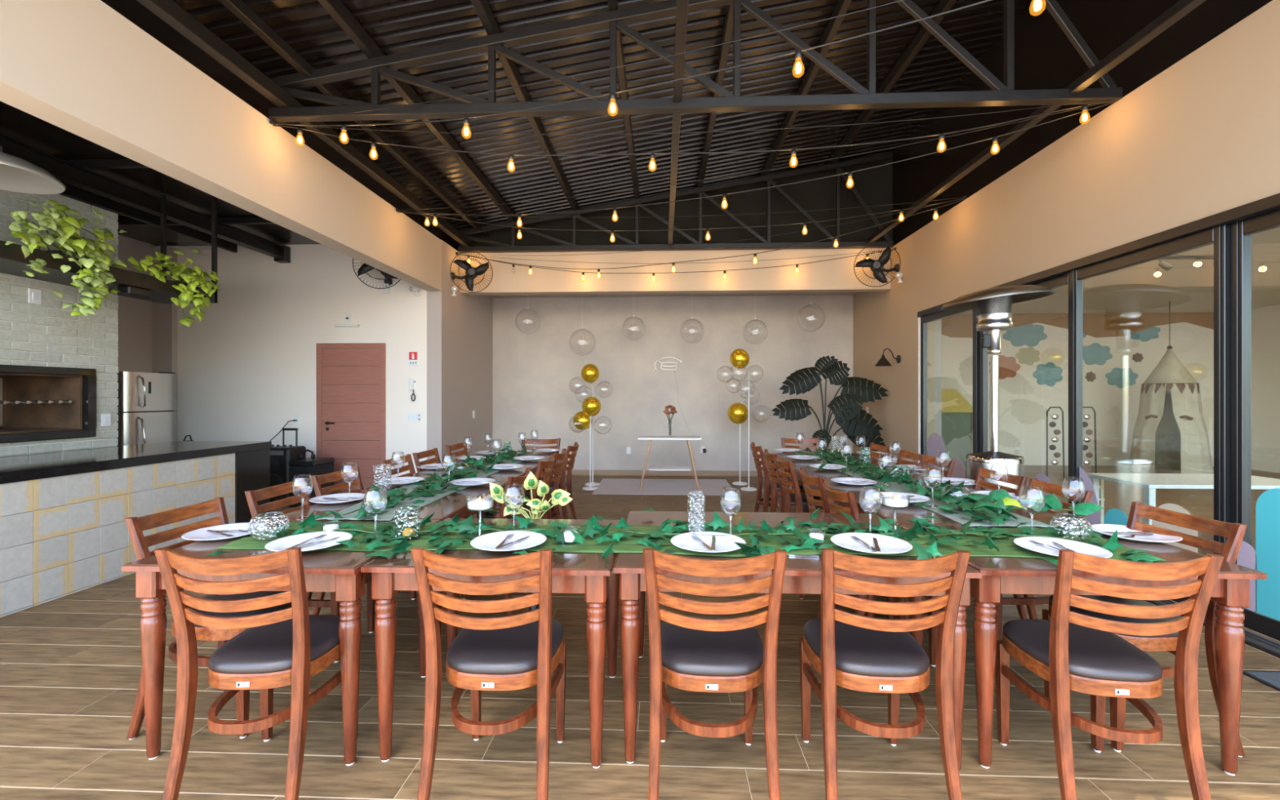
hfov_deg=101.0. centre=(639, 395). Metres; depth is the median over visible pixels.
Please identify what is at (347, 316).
emergency light
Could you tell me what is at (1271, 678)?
floor mat
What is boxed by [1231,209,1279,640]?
window frame
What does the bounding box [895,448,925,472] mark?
dining chair
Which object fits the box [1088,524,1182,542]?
dinner plate
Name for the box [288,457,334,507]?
equipment case
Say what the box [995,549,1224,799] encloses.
dining chair
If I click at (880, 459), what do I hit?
dinner plate
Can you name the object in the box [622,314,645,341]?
balloon
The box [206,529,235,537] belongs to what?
table knife
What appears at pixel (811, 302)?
balloon
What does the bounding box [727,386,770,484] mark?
stand
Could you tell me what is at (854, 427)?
monstera plant
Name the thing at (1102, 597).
seat cushion
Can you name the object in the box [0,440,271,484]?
countertop
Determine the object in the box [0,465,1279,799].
floor
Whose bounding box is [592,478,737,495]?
area rug
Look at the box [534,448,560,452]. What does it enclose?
dinner plate
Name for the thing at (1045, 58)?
wall
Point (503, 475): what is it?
dining table
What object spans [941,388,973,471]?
house
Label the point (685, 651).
seat cushion
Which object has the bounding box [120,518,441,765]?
dining table
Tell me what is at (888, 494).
dinner plate
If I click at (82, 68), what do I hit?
beam
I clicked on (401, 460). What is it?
dining chair
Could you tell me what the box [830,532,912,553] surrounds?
dinner plate
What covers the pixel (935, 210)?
string lights
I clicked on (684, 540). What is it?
dinner plate
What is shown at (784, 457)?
dining table
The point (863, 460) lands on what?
vase
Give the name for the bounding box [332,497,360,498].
fork
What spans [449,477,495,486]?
dinner plate
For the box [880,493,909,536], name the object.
candle holder
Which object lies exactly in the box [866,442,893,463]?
dining chair
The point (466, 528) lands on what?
ivy garland
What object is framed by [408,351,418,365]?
fire sign
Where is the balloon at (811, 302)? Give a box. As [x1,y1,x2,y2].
[796,302,825,332]
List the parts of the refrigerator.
handle, handle, door, door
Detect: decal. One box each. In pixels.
[988,355,1020,379]
[1002,324,1047,346]
[1015,346,1039,365]
[1032,362,1062,386]
[1082,342,1112,364]
[1084,371,1096,382]
[1105,367,1138,388]
[1130,326,1160,342]
[1132,352,1143,362]
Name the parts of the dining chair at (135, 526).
post, post, seat rail, leg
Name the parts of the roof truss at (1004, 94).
web post, web post, web post, web post, web post, web post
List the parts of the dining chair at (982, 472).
post, post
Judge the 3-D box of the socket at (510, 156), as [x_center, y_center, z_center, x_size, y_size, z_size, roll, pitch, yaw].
[-0.954,-1.769,3.912,0.034,0.038,0.034,0,0,2]
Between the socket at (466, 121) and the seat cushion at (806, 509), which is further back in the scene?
the seat cushion at (806, 509)
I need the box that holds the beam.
[101,0,457,250]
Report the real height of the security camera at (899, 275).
0.132 m
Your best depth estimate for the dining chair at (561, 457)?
4.53 m
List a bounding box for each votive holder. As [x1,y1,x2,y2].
[320,520,341,531]
[561,525,579,543]
[806,528,825,544]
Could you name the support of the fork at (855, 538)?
on the dinner plate at (887, 544)
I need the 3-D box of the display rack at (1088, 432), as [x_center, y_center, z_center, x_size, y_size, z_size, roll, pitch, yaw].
[7.043,0.749,8.309,0.284,1.162,0.052,0,0,2]
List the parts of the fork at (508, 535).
handle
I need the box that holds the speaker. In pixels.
[270,427,306,502]
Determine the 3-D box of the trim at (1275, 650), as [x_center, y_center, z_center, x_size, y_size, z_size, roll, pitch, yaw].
[3.330,1.324,3.212,0.012,0.016,6.900,0,0,2]
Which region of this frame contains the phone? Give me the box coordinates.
[408,377,416,401]
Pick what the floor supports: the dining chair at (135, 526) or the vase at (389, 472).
the dining chair at (135, 526)
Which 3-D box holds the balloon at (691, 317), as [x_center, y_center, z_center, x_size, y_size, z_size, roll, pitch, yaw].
[0.820,-1.268,8.323,0.392,0.885,0.392,0,0,2]
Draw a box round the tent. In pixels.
[1128,301,1213,473]
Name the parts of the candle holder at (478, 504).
stem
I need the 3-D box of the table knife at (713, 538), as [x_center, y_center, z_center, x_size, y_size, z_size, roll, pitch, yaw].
[0.293,0.586,2.109,0.016,0.005,0.225,0,0,9]
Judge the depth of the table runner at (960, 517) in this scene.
2.75 m
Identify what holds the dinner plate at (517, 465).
on the dining table at (503, 475)
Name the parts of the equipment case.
handle, lid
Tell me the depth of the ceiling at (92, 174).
5.20 m
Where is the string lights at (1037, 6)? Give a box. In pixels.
[269,0,1042,141]
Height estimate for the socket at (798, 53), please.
0.038 m
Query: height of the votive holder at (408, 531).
0.127 m
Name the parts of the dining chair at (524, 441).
post, post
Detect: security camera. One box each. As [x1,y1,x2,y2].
[409,286,420,296]
[451,286,457,295]
[895,272,902,282]
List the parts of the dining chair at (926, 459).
post, post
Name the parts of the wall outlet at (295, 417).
power cord, plate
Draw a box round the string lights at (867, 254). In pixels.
[455,247,896,280]
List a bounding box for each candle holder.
[466,495,493,540]
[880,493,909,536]
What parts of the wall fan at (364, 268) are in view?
blade, mount plate, blade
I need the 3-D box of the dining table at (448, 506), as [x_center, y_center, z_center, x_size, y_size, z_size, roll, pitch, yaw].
[-1.391,0.980,3.209,0.861,0.740,1.148,0,0,2]
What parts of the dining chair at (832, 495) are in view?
post, post, leg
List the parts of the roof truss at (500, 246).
web post, web post, web post, web post, web post, web post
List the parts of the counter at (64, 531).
panel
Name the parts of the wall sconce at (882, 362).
lamp shade, arm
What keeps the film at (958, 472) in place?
attached to the window at (941, 314)
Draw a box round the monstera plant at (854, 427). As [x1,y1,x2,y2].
[771,355,888,452]
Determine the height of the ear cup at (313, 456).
0.070 m
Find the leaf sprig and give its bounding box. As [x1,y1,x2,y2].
[961,488,1104,515]
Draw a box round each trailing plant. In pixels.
[4,200,126,316]
[128,249,220,326]
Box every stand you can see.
[568,364,613,485]
[568,396,612,489]
[716,348,763,491]
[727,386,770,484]
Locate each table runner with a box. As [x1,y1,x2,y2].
[215,521,1166,561]
[315,453,537,520]
[800,453,1053,527]
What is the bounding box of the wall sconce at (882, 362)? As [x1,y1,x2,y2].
[875,348,901,366]
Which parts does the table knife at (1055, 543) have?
blade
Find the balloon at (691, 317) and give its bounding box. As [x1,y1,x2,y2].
[679,316,704,343]
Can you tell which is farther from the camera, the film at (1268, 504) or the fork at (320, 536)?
the film at (1268, 504)
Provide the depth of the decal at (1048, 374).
10.27 m
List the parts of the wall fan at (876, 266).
blade, blade, blade, wall arm, mount plate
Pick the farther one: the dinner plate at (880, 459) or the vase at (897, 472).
the dinner plate at (880, 459)
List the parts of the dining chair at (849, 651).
leg, post, seat rail, leg, post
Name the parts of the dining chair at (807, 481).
post, post, leg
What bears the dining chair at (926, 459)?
on the floor
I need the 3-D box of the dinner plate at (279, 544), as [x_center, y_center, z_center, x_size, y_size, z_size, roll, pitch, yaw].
[-1.317,0.588,2.111,0.297,0.021,0.297,0,0,29]
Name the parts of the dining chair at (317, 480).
post, post, leg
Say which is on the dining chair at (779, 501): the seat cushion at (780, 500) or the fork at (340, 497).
the seat cushion at (780, 500)
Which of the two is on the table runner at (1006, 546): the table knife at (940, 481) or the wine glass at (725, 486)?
the wine glass at (725, 486)
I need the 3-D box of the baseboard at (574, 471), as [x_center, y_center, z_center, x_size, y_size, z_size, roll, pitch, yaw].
[0.519,1.312,9.050,6.170,0.075,0.012,0,0,2]
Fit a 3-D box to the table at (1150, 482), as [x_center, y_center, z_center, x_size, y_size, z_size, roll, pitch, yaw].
[5.214,1.062,4.933,1.500,0.575,0.700,0,0,2]
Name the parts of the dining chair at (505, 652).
post, leg, seat rail, post, leg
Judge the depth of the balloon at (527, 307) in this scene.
8.40 m
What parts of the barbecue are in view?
spit rail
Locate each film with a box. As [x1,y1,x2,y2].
[927,432,944,477]
[951,456,964,478]
[1034,473,1051,510]
[1079,466,1101,524]
[1103,508,1128,524]
[1151,503,1197,552]
[1236,541,1256,612]
[1255,488,1279,621]
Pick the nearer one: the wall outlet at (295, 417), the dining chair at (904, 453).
the dining chair at (904, 453)
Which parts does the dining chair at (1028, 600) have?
leg, post, post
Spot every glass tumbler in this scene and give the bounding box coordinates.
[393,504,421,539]
[912,466,928,494]
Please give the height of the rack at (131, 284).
1.170 m
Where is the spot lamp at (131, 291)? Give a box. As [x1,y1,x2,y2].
[117,285,151,297]
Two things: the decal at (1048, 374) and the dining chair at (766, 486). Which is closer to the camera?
the dining chair at (766, 486)
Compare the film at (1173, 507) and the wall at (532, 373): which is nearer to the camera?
the film at (1173, 507)
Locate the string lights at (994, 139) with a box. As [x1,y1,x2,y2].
[395,102,1112,226]
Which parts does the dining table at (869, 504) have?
leg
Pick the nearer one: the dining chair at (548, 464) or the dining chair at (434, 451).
the dining chair at (548, 464)
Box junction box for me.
[382,283,390,293]
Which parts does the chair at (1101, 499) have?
seat, leg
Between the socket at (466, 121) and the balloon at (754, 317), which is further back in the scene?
the balloon at (754, 317)
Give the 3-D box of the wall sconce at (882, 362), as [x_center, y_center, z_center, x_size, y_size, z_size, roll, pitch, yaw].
[3.366,-0.530,7.193,0.323,0.239,0.216,0,0,2]
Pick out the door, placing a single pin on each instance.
(351, 383)
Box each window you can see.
[920,308,979,473]
[979,272,1070,515]
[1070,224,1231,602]
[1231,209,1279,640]
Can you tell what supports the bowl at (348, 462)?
on the wine glass at (348, 462)
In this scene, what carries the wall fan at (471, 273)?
attached to the wall at (460, 327)
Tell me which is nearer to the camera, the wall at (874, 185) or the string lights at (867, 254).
the string lights at (867, 254)
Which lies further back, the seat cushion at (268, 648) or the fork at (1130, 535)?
the fork at (1130, 535)
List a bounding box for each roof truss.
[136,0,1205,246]
[268,0,1122,122]
[457,152,893,253]
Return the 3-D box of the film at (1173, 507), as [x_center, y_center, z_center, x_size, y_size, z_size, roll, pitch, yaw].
[3.409,0.867,3.373,0.002,0.357,0.300,0,0,2]
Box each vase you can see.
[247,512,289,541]
[373,463,391,490]
[454,462,467,471]
[662,404,677,435]
[687,490,705,534]
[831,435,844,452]
[860,446,871,466]
[888,464,911,480]
[941,484,971,502]
[1048,513,1092,541]
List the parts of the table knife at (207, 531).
handle, blade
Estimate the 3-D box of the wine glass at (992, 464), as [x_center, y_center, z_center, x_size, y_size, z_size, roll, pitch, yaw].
[2.054,0.502,3.020,0.091,0.214,0.091,0,0,-4]
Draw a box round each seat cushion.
[171,591,291,626]
[208,614,339,673]
[446,614,564,674]
[483,503,528,518]
[509,492,551,503]
[528,480,567,489]
[660,616,763,675]
[762,480,804,490]
[777,493,822,505]
[791,505,822,512]
[803,617,929,676]
[1002,618,1162,681]
[1048,594,1182,637]
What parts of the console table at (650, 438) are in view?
leg, leg, leg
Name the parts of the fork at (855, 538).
handle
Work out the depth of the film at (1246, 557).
2.93 m
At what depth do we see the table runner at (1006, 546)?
2.16 m
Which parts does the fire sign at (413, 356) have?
red panel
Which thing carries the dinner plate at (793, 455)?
on the dining table at (784, 457)
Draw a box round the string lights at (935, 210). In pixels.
[457,195,964,277]
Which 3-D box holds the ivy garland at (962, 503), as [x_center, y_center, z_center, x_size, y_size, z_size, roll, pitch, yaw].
[1.728,0.555,3.981,0.687,0.137,3.153,0,0,2]
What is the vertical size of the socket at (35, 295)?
0.060 m
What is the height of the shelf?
0.020 m
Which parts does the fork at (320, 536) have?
handle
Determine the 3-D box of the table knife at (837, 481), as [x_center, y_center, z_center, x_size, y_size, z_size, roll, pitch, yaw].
[1.483,0.596,3.649,0.225,0.005,0.016,0,0,25]
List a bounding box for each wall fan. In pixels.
[352,257,400,288]
[449,251,493,293]
[853,243,901,287]
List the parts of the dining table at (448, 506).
leg, leg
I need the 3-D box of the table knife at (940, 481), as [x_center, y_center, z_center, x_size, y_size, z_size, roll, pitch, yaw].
[2.192,0.596,3.693,0.225,0.005,0.017,0,0,5]
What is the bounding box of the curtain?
[1128,383,1213,473]
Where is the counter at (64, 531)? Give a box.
[0,440,271,617]
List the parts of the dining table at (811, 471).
leg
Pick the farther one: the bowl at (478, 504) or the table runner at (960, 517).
the table runner at (960, 517)
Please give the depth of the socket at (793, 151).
3.81 m
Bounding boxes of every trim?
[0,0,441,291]
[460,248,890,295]
[917,192,1279,317]
[918,317,920,463]
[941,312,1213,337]
[1143,599,1279,658]
[1151,600,1279,653]
[1159,600,1279,649]
[1165,600,1279,646]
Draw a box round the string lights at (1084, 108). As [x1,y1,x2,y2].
[272,100,1115,169]
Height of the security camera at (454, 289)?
0.132 m
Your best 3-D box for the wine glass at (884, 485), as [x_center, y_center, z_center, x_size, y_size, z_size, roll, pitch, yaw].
[1.641,0.492,3.528,0.091,0.214,0.091,0,0,6]
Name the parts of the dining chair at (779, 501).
post, post, seat rail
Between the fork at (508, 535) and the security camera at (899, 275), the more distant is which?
the security camera at (899, 275)
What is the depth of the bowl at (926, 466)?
2.87 m
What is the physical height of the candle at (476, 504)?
0.025 m
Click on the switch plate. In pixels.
(410, 416)
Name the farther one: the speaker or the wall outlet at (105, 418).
the speaker
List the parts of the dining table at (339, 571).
leg, leg, leg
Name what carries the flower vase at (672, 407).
on the console table at (650, 438)
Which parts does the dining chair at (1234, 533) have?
leg, seat rail, leg, post, post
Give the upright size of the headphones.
0.129 m
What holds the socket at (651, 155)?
attached to the string lights at (1084, 108)
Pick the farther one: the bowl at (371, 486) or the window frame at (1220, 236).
the window frame at (1220, 236)
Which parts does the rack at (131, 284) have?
hanger post, hanger post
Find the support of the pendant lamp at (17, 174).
hanging from the ceiling at (92, 174)
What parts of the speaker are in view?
control panel, trolley handle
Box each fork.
[215,529,253,532]
[289,533,326,547]
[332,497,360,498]
[496,533,514,547]
[691,534,711,550]
[849,535,875,551]
[1027,539,1059,550]
[1122,533,1153,537]
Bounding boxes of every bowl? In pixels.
[291,474,313,498]
[340,462,358,482]
[363,486,387,515]
[466,495,493,511]
[502,483,524,511]
[880,493,909,508]
[923,466,942,488]
[989,464,1008,485]
[1018,484,1045,513]
[1062,476,1085,502]
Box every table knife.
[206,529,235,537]
[284,536,339,550]
[322,497,348,501]
[460,480,488,482]
[495,535,530,549]
[711,535,715,551]
[786,554,818,557]
[837,480,866,483]
[872,537,880,551]
[939,480,970,481]
[1051,541,1075,551]
[1104,531,1154,533]
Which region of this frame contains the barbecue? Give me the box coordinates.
[0,364,96,443]
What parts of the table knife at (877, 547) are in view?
blade, handle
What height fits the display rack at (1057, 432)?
1.162 m
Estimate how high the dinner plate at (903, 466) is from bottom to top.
0.021 m
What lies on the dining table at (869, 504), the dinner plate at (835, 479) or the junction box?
the dinner plate at (835, 479)
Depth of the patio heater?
4.31 m
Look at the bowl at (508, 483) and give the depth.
2.30 m
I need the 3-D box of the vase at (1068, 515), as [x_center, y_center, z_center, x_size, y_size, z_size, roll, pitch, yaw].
[1.793,0.549,2.200,0.140,0.098,0.140,0,0,2]
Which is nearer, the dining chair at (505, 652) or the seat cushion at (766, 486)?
the dining chair at (505, 652)
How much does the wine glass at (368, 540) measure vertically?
0.214 m
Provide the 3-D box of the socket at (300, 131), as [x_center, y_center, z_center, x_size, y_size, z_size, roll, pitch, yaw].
[-2.565,-2.000,3.984,0.034,0.038,0.034,0,0,2]
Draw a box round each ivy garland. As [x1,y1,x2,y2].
[204,506,1162,564]
[324,444,536,519]
[793,447,1018,522]
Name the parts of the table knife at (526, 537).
handle, blade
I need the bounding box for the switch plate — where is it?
[406,413,421,421]
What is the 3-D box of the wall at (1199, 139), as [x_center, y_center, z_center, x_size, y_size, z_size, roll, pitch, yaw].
[3.506,-0.370,4.315,0.200,3.440,9.220,0,0,2]
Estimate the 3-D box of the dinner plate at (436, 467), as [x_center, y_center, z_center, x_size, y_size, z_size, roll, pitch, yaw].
[-1.723,0.599,4.460,0.297,0.021,0.297,0,0,8]
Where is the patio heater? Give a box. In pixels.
[940,284,1055,503]
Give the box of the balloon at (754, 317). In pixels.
[742,317,768,344]
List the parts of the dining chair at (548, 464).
post, post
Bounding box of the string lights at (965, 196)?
[397,195,966,240]
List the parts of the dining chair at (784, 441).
post, post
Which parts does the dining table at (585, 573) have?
leg, leg, leg, leg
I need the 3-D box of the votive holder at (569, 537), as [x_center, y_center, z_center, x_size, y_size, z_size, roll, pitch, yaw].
[-0.285,0.571,2.176,0.075,0.054,0.075,0,0,2]
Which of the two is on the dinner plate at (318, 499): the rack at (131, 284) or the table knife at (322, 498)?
the table knife at (322, 498)
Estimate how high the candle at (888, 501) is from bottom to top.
0.025 m
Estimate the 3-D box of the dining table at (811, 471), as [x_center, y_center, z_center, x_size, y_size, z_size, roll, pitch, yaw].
[1.767,0.980,4.284,0.926,0.740,1.193,0,0,2]
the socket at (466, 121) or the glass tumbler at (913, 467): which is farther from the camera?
the socket at (466, 121)
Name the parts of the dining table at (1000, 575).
leg, leg, leg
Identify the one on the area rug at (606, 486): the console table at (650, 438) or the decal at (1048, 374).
the console table at (650, 438)
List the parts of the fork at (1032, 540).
handle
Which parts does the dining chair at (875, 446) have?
post, post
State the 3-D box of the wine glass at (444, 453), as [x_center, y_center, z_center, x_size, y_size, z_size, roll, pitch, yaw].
[-1.278,0.492,3.528,0.091,0.214,0.091,0,0,-14]
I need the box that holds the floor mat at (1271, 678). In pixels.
[1242,670,1279,691]
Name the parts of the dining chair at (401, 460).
post, post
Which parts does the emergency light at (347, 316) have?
plate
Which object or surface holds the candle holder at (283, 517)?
on the table runner at (1006, 546)
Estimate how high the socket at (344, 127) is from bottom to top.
0.038 m
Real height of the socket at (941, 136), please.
0.038 m
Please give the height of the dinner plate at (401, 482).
0.021 m
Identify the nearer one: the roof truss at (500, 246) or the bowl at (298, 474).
the bowl at (298, 474)
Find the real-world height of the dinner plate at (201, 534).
0.021 m
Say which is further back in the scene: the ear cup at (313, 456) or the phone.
the phone
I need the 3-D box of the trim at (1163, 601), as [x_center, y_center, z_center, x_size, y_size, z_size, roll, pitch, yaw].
[3.370,1.324,3.210,0.012,0.016,6.900,0,0,2]
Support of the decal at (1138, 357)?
attached to the wall at (1024, 403)
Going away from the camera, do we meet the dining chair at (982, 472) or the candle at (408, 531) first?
the candle at (408, 531)
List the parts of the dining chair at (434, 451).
post, post, leg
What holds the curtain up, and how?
hanging from the tent
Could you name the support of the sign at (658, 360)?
attached to the wall at (532, 373)
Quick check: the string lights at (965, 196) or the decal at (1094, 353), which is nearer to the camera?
the string lights at (965, 196)
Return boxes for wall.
[0,189,118,457]
[116,234,157,373]
[151,247,177,411]
[157,244,426,477]
[426,240,493,463]
[457,151,892,253]
[493,294,853,471]
[853,0,1279,474]
[892,0,1272,246]
[933,319,941,436]
[941,321,1213,466]
[1251,304,1279,473]
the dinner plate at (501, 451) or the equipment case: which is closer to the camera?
the dinner plate at (501, 451)
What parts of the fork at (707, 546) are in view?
handle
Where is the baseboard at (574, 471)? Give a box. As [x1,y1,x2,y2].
[565,469,769,475]
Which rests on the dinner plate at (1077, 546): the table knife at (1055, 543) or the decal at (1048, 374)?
the table knife at (1055, 543)
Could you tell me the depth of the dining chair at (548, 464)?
3.96 m
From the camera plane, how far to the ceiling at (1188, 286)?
7.80 m
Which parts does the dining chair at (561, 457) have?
post, post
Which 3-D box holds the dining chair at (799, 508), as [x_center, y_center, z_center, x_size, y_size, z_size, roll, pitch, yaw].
[1.313,0.914,4.048,0.529,0.872,0.444,0,0,2]
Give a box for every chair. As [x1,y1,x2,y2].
[124,497,291,739]
[154,546,359,799]
[244,477,375,662]
[311,466,416,614]
[380,453,415,478]
[410,546,566,799]
[412,448,481,518]
[441,466,531,614]
[444,441,469,462]
[483,454,555,519]
[509,448,566,519]
[514,438,560,489]
[525,441,578,519]
[642,547,786,799]
[750,442,805,512]
[763,448,822,512]
[775,454,822,512]
[781,437,820,488]
[798,466,893,619]
[799,547,970,799]
[822,479,938,666]
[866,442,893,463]
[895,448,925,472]
[919,454,955,477]
[973,466,1028,619]
[995,477,1093,639]
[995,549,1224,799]
[1041,501,1247,756]
[1051,476,1105,524]
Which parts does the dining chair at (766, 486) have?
post, post, seat rail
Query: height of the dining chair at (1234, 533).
0.872 m
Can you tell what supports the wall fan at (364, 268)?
attached to the wall at (244, 370)
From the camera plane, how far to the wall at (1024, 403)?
10.24 m
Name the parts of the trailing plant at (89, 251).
pot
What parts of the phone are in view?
cord, plate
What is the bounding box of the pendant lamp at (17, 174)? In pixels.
[0,145,66,194]
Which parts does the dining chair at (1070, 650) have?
leg, post, seat rail, leg, post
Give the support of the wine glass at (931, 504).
on the table runner at (960, 517)
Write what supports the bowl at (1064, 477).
on the wine glass at (1067, 521)
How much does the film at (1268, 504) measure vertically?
0.702 m
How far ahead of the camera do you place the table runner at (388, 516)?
3.01 m
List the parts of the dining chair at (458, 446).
post, post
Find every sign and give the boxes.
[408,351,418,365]
[653,356,702,449]
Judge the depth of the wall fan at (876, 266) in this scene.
6.91 m
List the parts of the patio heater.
control knob, cabinet lid, reflector dish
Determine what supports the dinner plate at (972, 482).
on the dining table at (811, 471)
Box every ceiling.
[0,101,335,262]
[489,292,857,297]
[959,226,1279,314]
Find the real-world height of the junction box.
0.130 m
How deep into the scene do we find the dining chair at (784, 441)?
6.04 m
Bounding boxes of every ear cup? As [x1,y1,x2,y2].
[299,453,304,459]
[311,453,315,459]
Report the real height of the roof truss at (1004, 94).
1.305 m
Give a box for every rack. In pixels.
[0,194,217,303]
[1046,406,1065,480]
[1082,406,1097,473]
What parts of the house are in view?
corner post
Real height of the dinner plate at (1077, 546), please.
0.021 m
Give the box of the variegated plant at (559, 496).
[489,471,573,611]
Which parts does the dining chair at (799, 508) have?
post, post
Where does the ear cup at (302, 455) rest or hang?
on the headphones
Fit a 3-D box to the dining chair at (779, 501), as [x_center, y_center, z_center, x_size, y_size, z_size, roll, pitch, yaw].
[1.335,0.914,4.548,0.529,0.872,0.444,0,0,2]
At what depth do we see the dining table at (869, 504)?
2.77 m
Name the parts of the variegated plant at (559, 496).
stem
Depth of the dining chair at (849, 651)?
1.68 m
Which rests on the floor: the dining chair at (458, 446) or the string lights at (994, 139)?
the dining chair at (458, 446)
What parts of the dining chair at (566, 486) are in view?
seat rail, post, post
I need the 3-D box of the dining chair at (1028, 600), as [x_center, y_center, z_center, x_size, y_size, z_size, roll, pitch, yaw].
[2.063,0.914,2.874,0.529,0.872,0.444,0,0,4]
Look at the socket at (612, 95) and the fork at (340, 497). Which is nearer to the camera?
the socket at (612, 95)
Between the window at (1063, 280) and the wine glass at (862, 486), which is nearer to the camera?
the wine glass at (862, 486)
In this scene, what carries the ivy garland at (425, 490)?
on the table runner at (388, 516)
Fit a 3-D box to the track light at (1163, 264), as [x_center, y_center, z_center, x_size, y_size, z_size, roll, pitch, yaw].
[5.460,-1.508,6.029,2.800,0.183,0.129,0,0,2]
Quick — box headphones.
[299,448,315,459]
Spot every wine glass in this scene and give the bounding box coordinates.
[291,474,313,519]
[340,462,358,498]
[363,486,387,541]
[441,453,456,486]
[502,483,524,529]
[720,486,742,519]
[858,485,882,519]
[878,453,893,486]
[923,466,942,507]
[989,464,1008,502]
[1018,484,1045,534]
[1062,476,1085,523]
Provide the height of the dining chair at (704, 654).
0.872 m
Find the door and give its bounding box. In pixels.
[315,342,386,493]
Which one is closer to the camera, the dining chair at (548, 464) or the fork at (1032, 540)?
the fork at (1032, 540)
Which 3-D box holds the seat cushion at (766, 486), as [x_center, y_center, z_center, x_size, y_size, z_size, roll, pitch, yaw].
[1.426,0.897,5.244,0.403,0.078,0.391,0,0,2]
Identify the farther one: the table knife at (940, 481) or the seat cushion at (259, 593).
the table knife at (940, 481)
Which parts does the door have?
handle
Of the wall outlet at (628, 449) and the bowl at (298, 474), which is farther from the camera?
the wall outlet at (628, 449)
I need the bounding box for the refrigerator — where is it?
[116,371,177,446]
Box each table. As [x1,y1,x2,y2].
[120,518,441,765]
[274,481,506,637]
[360,518,620,768]
[405,460,542,518]
[457,453,559,517]
[613,511,982,771]
[637,435,701,489]
[768,453,881,502]
[786,462,943,510]
[828,483,1092,633]
[897,524,1266,775]
[1085,472,1279,524]
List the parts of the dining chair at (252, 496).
post, post, leg, leg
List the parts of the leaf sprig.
stem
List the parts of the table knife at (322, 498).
handle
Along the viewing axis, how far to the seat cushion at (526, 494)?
4.49 m
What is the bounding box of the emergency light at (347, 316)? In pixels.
[333,313,359,327]
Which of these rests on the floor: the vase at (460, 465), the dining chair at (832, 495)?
the dining chair at (832, 495)
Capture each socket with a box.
[32,292,38,300]
[104,416,109,423]
[297,128,302,133]
[341,124,346,131]
[371,142,376,148]
[463,117,469,124]
[508,154,513,160]
[609,92,615,101]
[649,153,654,159]
[791,149,795,155]
[795,50,801,60]
[848,172,852,177]
[938,133,944,140]
[992,136,997,142]
[1081,104,1088,111]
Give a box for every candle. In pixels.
[323,524,338,531]
[402,527,415,537]
[467,499,492,509]
[563,530,577,542]
[808,533,823,542]
[882,497,908,506]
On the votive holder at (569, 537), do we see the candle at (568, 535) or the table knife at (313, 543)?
the candle at (568, 535)
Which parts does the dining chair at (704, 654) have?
post, leg, seat rail, leg, post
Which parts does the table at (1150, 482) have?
leg, leg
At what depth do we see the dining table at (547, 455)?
5.45 m
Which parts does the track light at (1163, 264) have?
rail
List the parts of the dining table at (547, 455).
leg, leg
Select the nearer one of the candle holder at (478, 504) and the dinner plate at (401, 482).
the candle holder at (478, 504)
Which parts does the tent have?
hanging cord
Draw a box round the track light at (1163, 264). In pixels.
[1156,255,1213,271]
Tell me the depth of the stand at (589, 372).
7.90 m
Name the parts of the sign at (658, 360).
power cord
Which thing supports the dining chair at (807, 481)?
on the floor
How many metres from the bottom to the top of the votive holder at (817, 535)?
0.047 m
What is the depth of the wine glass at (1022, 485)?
2.25 m
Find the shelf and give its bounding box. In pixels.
[648,466,690,471]
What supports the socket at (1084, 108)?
attached to the string lights at (1084, 108)
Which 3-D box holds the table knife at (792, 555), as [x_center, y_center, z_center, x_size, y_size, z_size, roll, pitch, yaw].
[0.565,0.607,2.013,0.225,0.005,0.016,0,0,8]
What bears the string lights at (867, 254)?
hanging from the wall at (1199, 139)
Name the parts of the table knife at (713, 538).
handle, blade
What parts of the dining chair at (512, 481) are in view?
leg, post, post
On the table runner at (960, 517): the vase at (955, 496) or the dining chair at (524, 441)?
the vase at (955, 496)
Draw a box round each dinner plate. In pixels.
[181,522,267,540]
[265,531,352,551]
[309,493,368,504]
[377,476,423,484]
[417,463,449,469]
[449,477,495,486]
[456,455,485,460]
[470,530,546,551]
[475,450,503,454]
[487,463,524,470]
[512,455,544,460]
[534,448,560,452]
[671,531,746,552]
[773,448,801,452]
[786,454,819,459]
[808,463,847,470]
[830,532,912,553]
[831,477,876,485]
[857,451,887,455]
[872,491,929,502]
[876,457,912,462]
[895,464,925,471]
[931,477,974,485]
[970,490,1025,501]
[1013,536,1112,558]
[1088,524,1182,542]
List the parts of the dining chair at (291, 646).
post, leg, seat rail, post, leg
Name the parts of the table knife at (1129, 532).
handle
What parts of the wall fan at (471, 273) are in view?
mount plate, wall arm, blade, blade, blade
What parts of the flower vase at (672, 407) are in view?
stem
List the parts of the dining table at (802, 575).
leg, leg, leg, leg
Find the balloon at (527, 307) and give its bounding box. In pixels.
[515,306,541,334]
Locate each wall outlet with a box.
[27,288,41,304]
[101,413,111,426]
[269,414,299,441]
[626,447,631,453]
[700,446,706,453]
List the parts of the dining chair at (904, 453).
post, post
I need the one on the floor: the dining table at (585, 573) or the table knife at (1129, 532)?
the dining table at (585, 573)
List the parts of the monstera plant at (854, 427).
stem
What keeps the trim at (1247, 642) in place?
attached to the wall at (1199, 139)
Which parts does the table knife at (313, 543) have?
handle, blade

